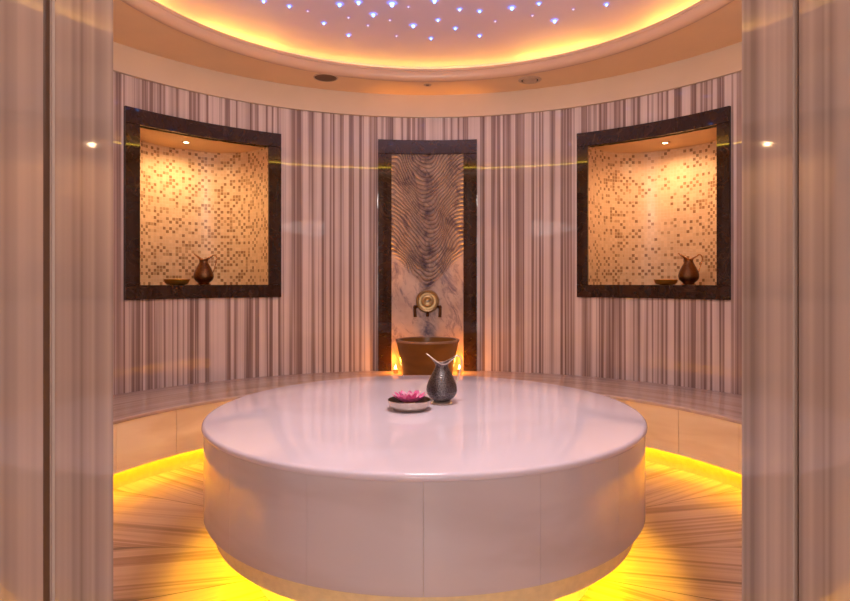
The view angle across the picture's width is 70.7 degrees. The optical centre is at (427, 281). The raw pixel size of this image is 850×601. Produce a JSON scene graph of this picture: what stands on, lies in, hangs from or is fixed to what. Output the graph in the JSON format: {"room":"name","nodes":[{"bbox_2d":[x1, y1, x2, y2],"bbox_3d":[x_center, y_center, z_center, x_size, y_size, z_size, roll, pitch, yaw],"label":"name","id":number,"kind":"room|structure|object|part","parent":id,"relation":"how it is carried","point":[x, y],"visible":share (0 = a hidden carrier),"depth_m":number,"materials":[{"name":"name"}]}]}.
{"room":"spa","nodes":[
{"label":"spa","id":0,"kind":"room"},
{"bbox_2d":[113,71,741,394],"bbox_3d":[0.000,-0.238,3.268,5.576,3.077,4.911,0,0,0],"label":"wall","id":1,"kind":"structure","parent":0,"point":[531,317],"depth_m":5.42,"materials":[{"name":"stone"}]},
{"bbox_2d":[124,106,280,299],"bbox_3d":[-2.014,-0.597,5.186,1.325,1.463,0.671,0,0,-42],"label":"wall niche","id":2,"kind":"object","parent":1,"relation":"attached to","point":[218,193],"visible":0.98,"depth_m":5.35,"materials":[{"name":"brown tile"}]},
{"bbox_3d":[-2.269,-0.591,4.574,0.079,1.231,0.114,0,0,36],"label":"rail","id":3,"kind":"part","parent":2,"relation":"part of","materials":[{"name":"brown stone"}]},
{"bbox_2d":[163,279,189,284],"bbox_3d":[-2.085,0.000,4.981,0.208,0.049,0.208,0,0,0],"label":"metal bowl","id":4,"kind":"object","parent":2,"relation":"on","point":[167,281],"visible":1,"depth_m":4.91,"materials":[{"name":"gold metal"}]},
{"bbox_3d":[-1.841,-1.268,4.993,1.325,0.121,0.154,0,0,-42],"label":"rail","id":5,"kind":"part","parent":2,"relation":"part of","materials":[{"name":"brown stone"}]},
{"bbox_3d":[-1.841,0.080,4.993,1.325,0.110,0.154,0,0,-42],"label":"rail","id":6,"kind":"part","parent":2,"relation":"part of","materials":[{"name":"brown stone"}]},
{"bbox_2d":[193,253,216,284],"bbox_3d":[-1.930,-0.112,5.166,0.167,0.273,0.168,0,0,43],"label":"pitcher","id":7,"kind":"object","parent":2,"relation":"on","point":[203,273],"visible":1,"depth_m":5.12,"materials":[{"name":"orange metal"}]},
{"bbox_3d":[-1.377,-0.591,5.372,0.114,1.231,0.079,0,0,-29],"label":"rail","id":8,"kind":"part","parent":2,"relation":"part of","materials":[{"name":"brown stone"}]},
{"bbox_2d":[113,42,741,117],"bbox_3d":[0.000,-1.672,3.268,5.574,0.210,4.909,0,0,0],"label":"trim","id":9,"kind":"structure","parent":1,"relation":"attached to","point":[129,61],"depth_m":5.26,"materials":[{"name":"beige paint"}]},
{"bbox_2d":[121,0,733,81],"bbox_3d":[0.000,-1.860,3.332,4.460,0.178,4.460,0,0,0],"label":"trim","id":10,"kind":"structure","parent":1,"relation":"attached to","point":[152,9],"depth_m":4.78,"materials":[{"name":"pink paint"}]},
{"bbox_2d":[378,139,476,370],"bbox_3d":[0.000,-0.253,5.681,0.943,2.184,0.083,0,0,0],"label":"panel","id":11,"kind":"object","parent":1,"relation":"attached to","point":[427,189],"visible":0.93,"depth_m":5.68,"materials":[{"name":"brown stone"}]},
{"bbox_3d":[-0.405,-0.186,5.670,0.128,2.050,0.044,0,0,-8],"label":"rail","id":12,"kind":"part","parent":11,"relation":"part of","materials":[{"name":"brown stone"}]},
{"bbox_2d":[413,289,441,316],"bbox_3d":[0.000,0.201,5.665,0.272,0.263,0.076,0,0,0],"label":"tap","id":13,"kind":"object","parent":11,"relation":"attached to","point":[427,301],"visible":1,"depth_m":5.68,"materials":[{"name":"gold metal"}]},
{"bbox_3d":[-0.111,0.277,5.677,0.046,0.113,0.053,0,0,0],"label":"lever","id":14,"kind":"part","parent":13,"relation":"part of","materials":[{"name":"brown metal"}]},
{"bbox_3d":[0.111,0.277,5.677,0.046,0.113,0.053,0,0,0],"label":"lever","id":15,"kind":"part","parent":13,"relation":"part of","materials":[{"name":"brown metal"}]},
{"bbox_3d":[0.000,-1.278,5.681,0.943,0.133,0.083,0,0,0],"label":"rail","id":16,"kind":"part","parent":11,"relation":"part of","materials":[{"name":"brown stone"}]},
{"bbox_3d":[0.405,-0.186,5.670,0.128,2.050,0.044,0,0,8],"label":"rail","id":17,"kind":"part","parent":11,"relation":"part of","materials":[{"name":"brown stone"}]},
{"bbox_2d":[577,106,730,299],"bbox_3d":[2.025,-0.597,5.178,1.296,1.463,0.668,0,0,42],"label":"wall niche","id":18,"kind":"object","parent":1,"relation":"attached to","point":[643,202],"visible":0.99,"depth_m":5.35,"materials":[{"name":"beige tile"}]},
{"bbox_3d":[1.395,-0.591,5.362,0.099,1.231,0.078,0,0,30],"label":"rail","id":19,"kind":"part","parent":18,"relation":"part of","materials":[{"name":"brown stone"}]},
{"bbox_3d":[1.852,-1.268,4.986,1.296,0.121,0.151,0,0,42],"label":"rail","id":20,"kind":"part","parent":18,"relation":"part of","materials":[{"name":"brown stone"}]},
{"bbox_3d":[1.852,0.080,4.986,1.296,0.110,0.151,0,0,42],"label":"rail","id":21,"kind":"part","parent":18,"relation":"part of","materials":[{"name":"brown stone"}]},
{"bbox_2d":[654,279,677,284],"bbox_3d":[2.030,0.001,5.101,0.200,0.047,0.200,0,0,0],"label":"metal bowl","id":22,"kind":"object","parent":18,"relation":"on","point":[657,281],"visible":1,"depth_m":5.03,"materials":[{"name":"gold metal"}]},
{"bbox_2d":[678,253,702,284],"bbox_3d":[2.150,-0.108,4.931,0.162,0.265,0.162,0,0,-39],"label":"pitcher","id":23,"kind":"object","parent":18,"relation":"on","point":[688,274],"visible":1,"depth_m":4.89,"materials":[{"name":"orange metal"}]},
{"bbox_3d":[2.273,-0.591,4.569,0.078,1.231,0.099,0,0,-36],"label":"rail","id":24,"kind":"part","parent":18,"relation":"part of","materials":[{"name":"brown stone"}]},
{"bbox_2d":[113,461,741,600],"bbox_3d":[0.000,1.350,2.936,6.000,0.100,6.000,0,0,0],"label":"floor","id":25,"kind":"structure","parent":0,"point":[688,547],"depth_m":2.92,"materials":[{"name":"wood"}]},
{"bbox_2d":[201,375,647,600],"bbox_3d":[-0.013,0.957,2.936,2.050,0.687,2.050,0,0,-35],"label":"platform","id":26,"kind":"object","parent":25,"relation":"on","point":[510,489],"visible":0.99,"depth_m":2.08,"materials":[{"name":"beige stone"}]},
{"bbox_3d":[-0.838,0.826,2.385,0.051,0.371,0.396,0,0,-34],"label":"panel","id":27,"kind":"part","parent":26,"relation":"part of","materials":[{"name":"white stone"}]},
{"bbox_3d":[-0.564,0.826,2.111,0.396,0.371,0.051,0,0,34],"label":"panel","id":28,"kind":"part","parent":26,"relation":"part of","materials":[{"name":"white stone"}]},
{"bbox_3d":[-0.206,0.826,1.964,0.396,0.371,0.051,0,0,11],"label":"panel","id":29,"kind":"part","parent":26,"relation":"part of","materials":[{"name":"white stone"}]},
{"bbox_2d":[387,396,430,411],"bbox_3d":[-0.087,0.588,2.880,0.212,0.050,0.212,0,0,0],"label":"metal bowl","id":30,"kind":"object","parent":26,"relation":"on","point":[395,404],"visible":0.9,"depth_m":2.81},
{"bbox_2d":[392,390,425,402],"bbox_3d":[-0.088,0.565,2.881,0.173,0.078,0.172,0,0,0],"label":"flower","id":31,"kind":"object","parent":30,"relation":"in","point":[410,397],"visible":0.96,"depth_m":2.85,"materials":[{"name":"pink plant"}]},
{"bbox_2d":[426,353,462,404],"bbox_3d":[0.072,0.485,3.028,0.156,0.255,0.156,0,0,37],"label":"pitcher","id":32,"kind":"object","parent":26,"relation":"on","point":[441,385],"visible":1,"depth_m":2.98,"materials":[{"name":"grey metal"}]},
{"bbox_3d":[0.157,0.444,3.040,0.044,0.151,0.009,0,0,-8],"label":"handle","id":33,"kind":"part","parent":32,"relation":"part of","materials":[{"name":"silver metal"}]},
{"bbox_3d":[0.180,0.826,1.964,0.396,0.371,0.051,0,0,-11],"label":"panel","id":34,"kind":"part","parent":26,"relation":"part of","materials":[{"name":"white stone"}]},
{"bbox_3d":[0.538,0.826,2.111,0.396,0.371,0.051,0,0,-34],"label":"panel","id":35,"kind":"part","parent":26,"relation":"part of","materials":[{"name":"white stone"}]},
{"bbox_3d":[0.811,0.826,2.385,0.051,0.371,0.396,0,0,34],"label":"panel","id":36,"kind":"part","parent":26,"relation":"part of","materials":[{"name":"white stone"}]},
{"bbox_3d":[0.960,0.826,2.743,0.051,0.371,0.396,0,0,11],"label":"panel","id":37,"kind":"part","parent":26,"relation":"part of","materials":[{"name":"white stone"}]},
{"bbox_2d":[113,370,741,489],"bbox_3d":[0.000,1.070,3.638,5.568,0.460,4.163,0,0,0],"label":"stone bench","id":38,"kind":"object","parent":25,"relation":"on","point":[157,431],"visible":0.27,"depth_m":4.12,"materials":[{"name":"stone"}]},
{"bbox_3d":[-1.975,1.017,3.443,0.042,0.306,0.450,0,0,14],"label":"panel","id":39,"kind":"part","parent":38,"relation":"part of","materials":[{"name":"beige stone"}]},
{"bbox_3d":[-1.817,1.017,3.862,0.042,0.306,0.450,0,0,27],"label":"panel","id":40,"kind":"part","parent":38,"relation":"part of","materials":[{"name":"beige stone"}]},
{"bbox_3d":[-1.571,1.017,4.236,0.042,0.306,0.450,0,0,40],"label":"panel","id":41,"kind":"part","parent":38,"relation":"part of","materials":[{"name":"beige stone"}]},
{"bbox_2d":[396,336,458,374],"bbox_3d":[0.000,0.678,5.406,0.576,0.324,0.576,0,0,0],"label":"metal basin","id":42,"kind":"object","parent":38,"relation":"on","point":[414,360],"visible":0.85,"depth_m":5.19,"materials":[{"name":"brown metal"}]},
{"bbox_3d":[1.571,1.017,4.236,0.042,0.306,0.450,0,0,-40],"label":"panel","id":43,"kind":"part","parent":38,"relation":"part of","materials":[{"name":"beige stone"}]},
{"bbox_3d":[1.817,1.017,3.862,0.042,0.306,0.450,0,0,-27],"label":"panel","id":44,"kind":"part","parent":38,"relation":"part of","materials":[{"name":"beige stone"}]},
{"bbox_3d":[1.975,1.017,3.443,0.042,0.306,0.450,0,0,-14],"label":"panel","id":45,"kind":"part","parent":38,"relation":"part of","materials":[{"name":"beige stone"}]},
{"bbox_2d":[155,0,699,68],"bbox_3d":[0.000,-2.029,3.332,4.440,0.443,4.440,0,0,0],"label":"ceiling","id":46,"kind":"structure","parent":0,"point":[515,35],"depth_m":4.86,"materials":[{"name":"pink paint"}]},
{"bbox_2d":[113,0,741,94],"bbox_3d":[0.000,-1.777,2.936,5.616,0.001,5.616,0,0,0],"label":"ceiling","id":47,"kind":"structure","parent":0,"point":[132,28],"depth_m":4.76,"materials":[{"name":"beige paint"}]},
{"bbox_2d":[313,73,337,81],"bbox_3d":[-0.884,-1.773,5.201,0.212,0.008,0.212,0,0,0],"label":"ceiling speaker","id":48,"kind":"object","parent":47,"relation":"attached to","point":[320,77],"visible":1,"depth_m":5.19,"materials":[{"name":"beige metal"}]},
{"bbox_2d":[315,74,336,80],"bbox_3d":[-0.884,-1.774,5.201,0.196,0.007,0.196,0,0,0],"label":"grille","id":49,"kind":"object","parent":48,"relation":"attached to","point":[320,77],"depth_m":5.19,"materials":[{"name":"brown metal"}]},
{"bbox_2d":[518,76,541,83],"bbox_3d":[0.900,-1.770,5.266,0.204,0.014,0.204,0,0,0],"label":"ceiling vent","id":50,"kind":"object","parent":47,"relation":"in","point":[527,79],"visible":1,"depth_m":5.24,"materials":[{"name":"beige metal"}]},
{"bbox_3d":[-1.427,-0.238,0.264,1.945,3.075,1.057,0,0,0],"label":"wall","id":51,"kind":"structure","parent":0,"visible":0},
{"bbox_2d":[0,0,42,600],"bbox_3d":[-0.429,0.125,0.195,0.026,2.350,0.940,0,0,-1],"label":"trim","id":52,"kind":"structure","parent":51,"relation":"attached to","point":[21,21],"depth_m":0.63,"materials":[{"name":"stone"}]},
{"bbox_2d":[43,0,49,600],"bbox_3d":[-0.441,0.125,0.673,0.024,2.350,0.014,0,0,0],"label":"trim","id":53,"kind":"structure","parent":51,"relation":"attached to","point":[46,3],"depth_m":0.67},
{"bbox_2d":[50,0,112,600],"bbox_3d":[-0.438,0.125,0.747,0.026,2.350,0.133,0,0,0],"label":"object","id":54,"kind":"structure","parent":51,"relation":"attached to","point":[81,31],"depth_m":0.73,"materials":[{"name":"stone"}]},
{"bbox_3d":[1.427,-0.238,0.264,1.945,3.075,1.057,0,0,0],"label":"wall","id":55,"kind":"structure","parent":0,"visible":0},
{"bbox_2d":[742,0,797,600],"bbox_3d":[0.438,0.125,0.753,0.026,2.350,0.119,0,0,0],"label":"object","id":56,"kind":"structure","parent":55,"relation":"attached to","point":[769,27],"depth_m":0.74,"materials":[{"name":"stone"}]},
{"bbox_2d":[798,0,798,600],"bbox_3d":[0.441,0.125,0.691,0.024,2.350,0.004,0,0,0],"label":"trim","id":57,"kind":"structure","parent":55,"relation":"attached to","point":[798,0],"depth_m":0.69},
{"bbox_2d":[799,0,849,600],"bbox_3d":[0.435,0.125,0.218,0.026,2.350,0.940,0,0,0],"label":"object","id":58,"kind":"structure","parent":55,"relation":"attached to","point":[824,25],"depth_m":0.64,"materials":[{"name":"stone"}]}
]}

